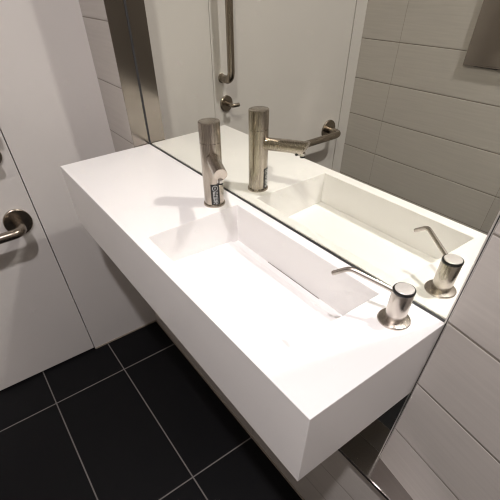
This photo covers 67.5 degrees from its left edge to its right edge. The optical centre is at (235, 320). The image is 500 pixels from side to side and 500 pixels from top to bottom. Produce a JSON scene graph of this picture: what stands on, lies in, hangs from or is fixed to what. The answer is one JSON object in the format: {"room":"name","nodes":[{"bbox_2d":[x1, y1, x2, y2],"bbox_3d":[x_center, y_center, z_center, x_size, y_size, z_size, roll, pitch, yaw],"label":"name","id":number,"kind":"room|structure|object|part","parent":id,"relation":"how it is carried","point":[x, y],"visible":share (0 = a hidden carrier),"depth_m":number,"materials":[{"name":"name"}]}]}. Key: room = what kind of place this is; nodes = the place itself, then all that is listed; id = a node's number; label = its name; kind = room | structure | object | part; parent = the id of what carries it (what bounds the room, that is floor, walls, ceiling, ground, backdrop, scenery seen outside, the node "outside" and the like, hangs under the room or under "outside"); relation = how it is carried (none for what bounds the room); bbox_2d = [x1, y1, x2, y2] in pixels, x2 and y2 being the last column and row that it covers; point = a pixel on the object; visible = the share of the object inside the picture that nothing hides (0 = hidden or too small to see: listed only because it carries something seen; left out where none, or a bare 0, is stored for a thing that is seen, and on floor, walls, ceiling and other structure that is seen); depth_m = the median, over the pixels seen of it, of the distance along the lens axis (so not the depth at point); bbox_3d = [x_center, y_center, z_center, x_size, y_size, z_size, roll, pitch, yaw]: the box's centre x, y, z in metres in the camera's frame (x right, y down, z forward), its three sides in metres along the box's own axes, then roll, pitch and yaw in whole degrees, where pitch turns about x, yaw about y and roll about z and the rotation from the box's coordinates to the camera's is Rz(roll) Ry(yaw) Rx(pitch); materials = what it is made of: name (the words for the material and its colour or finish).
{"room":"public restroom","nodes":[
{"label":"public restroom","id":0,"kind":"room"},
{"bbox_2d":[0,0,155,347],"bbox_3d":[-0.880,-0.729,0.738,1.061,2.550,0.100,-27,49,-24],"label":"wall","id":1,"kind":"structure","parent":0,"point":[53,115],"depth_m":1.13,"materials":[{"name":"white paint"}]},
{"bbox_2d":[0,131,93,390],"bbox_3d":[-0.940,-0.489,0.810,0.688,2.088,0.097,-27,49,-24],"label":"door","id":2,"kind":"structure","parent":1,"relation":"in","point":[42,327],"depth_m":1.39,"materials":[{"name":"white paint"}]},
{"bbox_2d":[0,209,32,243],"bbox_3d":[-0.902,-0.177,1.064,0.645,0.085,0.094,-27,49,-24],"label":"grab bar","id":3,"kind":"object","parent":2,"relation":"attached to","point":[17,222],"visible":1,"depth_m":1.18,"materials":[{"name":"silver metal"}]},
{"bbox_2d":[95,320,155,348],"bbox_3d":[-0.504,0.060,1.738,0.304,0.006,0.004,-27,49,-24],"label":"baseboard","id":4,"kind":"structure","parent":1,"relation":"attached to","point":[154,320],"depth_m":1.73,"materials":[{"name":"beige"}]},
{"bbox_2d":[0,322,301,499],"bbox_3d":[0.188,1.148,0.612,1.331,0.050,3.557,-27,49,-24],"label":"floor","id":5,"kind":"structure","parent":0,"point":[129,417],"depth_m":1.36,"materials":[{"name":"black tile"}]},
{"bbox_2d":[79,0,385,499],"bbox_3d":[0.033,-0.594,0.558,0.170,2.550,1.522,-27,49,-24],"label":"wall","id":6,"kind":"structure","parent":0,"point":[335,478],"depth_m":1.02,"materials":[{"name":"beige tile"}]},
{"bbox_2d":[103,0,148,147],"bbox_3d":[-0.290,-0.867,0.784,0.055,1.750,0.003,-27,49,-24],"label":"trim","id":7,"kind":"structure","parent":6,"relation":"attached to","point":[115,9],"depth_m":0.98,"materials":[{"name":"silver metal"}]},
{"bbox_2d":[123,0,149,143],"bbox_3d":[-0.271,-0.875,0.792,0.002,1.750,0.002,-27,49,-24],"label":"trim","id":8,"kind":"structure","parent":6,"relation":"attached to","point":[123,0],"depth_m":0.99,"materials":[{"name":"grey metal"}]},
{"bbox_2d":[156,320,304,499],"bbox_3d":[0.029,0.387,1.372,0.004,0.008,1.413,-27,49,-24],"label":"baseboard","id":9,"kind":"structure","parent":6,"relation":"attached to","point":[205,380],"depth_m":1.39,"materials":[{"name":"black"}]},
{"bbox_2d":[60,144,443,480],"bbox_3d":[-0.083,-0.137,0.843,0.265,0.198,0.967,-27,49,-24],"label":"sink","id":10,"kind":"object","parent":6,"relation":"attached to","point":[301,350],"depth_m":0.67,"materials":[{"name":"white ceramic"}]},
{"bbox_2d":[198,118,226,207],"bbox_3d":[-0.035,-0.291,0.738,0.048,0.167,0.140,-13,45,-11],"label":"faucet","id":11,"kind":"object","parent":10,"relation":"on","point":[214,173],"visible":1,"depth_m":0.73,"materials":[{"name":"silver metal"}]},
{"bbox_3d":[-0.036,-0.293,0.710,0.026,0.030,0.104,-9,44,-7],"label":"spout","id":12,"kind":"part","parent":11,"relation":"part of","materials":[{"name":"silver metal"}]},
{"bbox_2d":[152,210,373,355],"bbox_3d":[0.029,-0.065,0.698,0.215,0.084,0.384,-27,49,-24],"label":"basin","id":13,"kind":"object","parent":10,"relation":"in","point":[275,289],"depth_m":0.72,"materials":[{"name":"white ceramic"}]},
{"bbox_2d":[331,267,415,330],"bbox_3d":[0.201,-0.044,0.541,0.123,0.069,0.047,31,53,30],"label":"soap dispenser","id":14,"kind":"object","parent":10,"relation":"on","point":[395,316],"visible":1,"depth_m":0.52,"materials":[{"name":"silver metal"}]},
{"bbox_3d":[0.180,-0.061,0.526,0.093,0.023,0.009,22,49,23],"label":"spout","id":15,"kind":"part","parent":14,"relation":"part of","materials":[{"name":"silver metal"}]},
{"bbox_2d":[150,144,443,321],"bbox_3d":[0.024,-0.253,0.839,0.004,0.028,0.967,-27,49,-24],"label":"trim","id":16,"kind":"structure","parent":6,"relation":"attached to","point":[150,144],"depth_m":0.73,"materials":[{"name":"grey"}]},
{"bbox_2d":[125,0,499,451],"bbox_3d":[0.013,-0.610,0.503,0.006,1.748,0.968,-27,49,-24],"label":"mirror","id":17,"kind":"object","parent":6,"relation":"attached to","point":[369,130],"visible":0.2,"depth_m":0.55,"materials":[{"name":"white mirror"}]},
{"bbox_2d":[338,433,412,499],"bbox_3d":[0.102,0.126,1.003,0.064,0.010,1.284,-27,49,-24],"label":"trim","id":18,"kind":"structure","parent":6,"relation":"attached to","point":[359,452],"depth_m":0.80,"materials":[{"name":"silver metal"}]},
{"bbox_2d":[378,211,499,455],"bbox_3d":[0.288,-0.340,0.209,0.007,1.750,0.002,-27,49,-24],"label":"trim","id":19,"kind":"structure","parent":6,"relation":"attached to","point":[499,211],"depth_m":0.51,"materials":[{"name":"silver metal"}]},
{"bbox_2d":[380,221,499,499],"bbox_3d":[0.858,0.419,-0.537,0.120,2.550,2.400,-19,46,-17],"label":"wall","id":20,"kind":"structure","parent":0,"point":[444,444],"depth_m":0.56,"materials":[{"name":"beige tile"}]}
]}

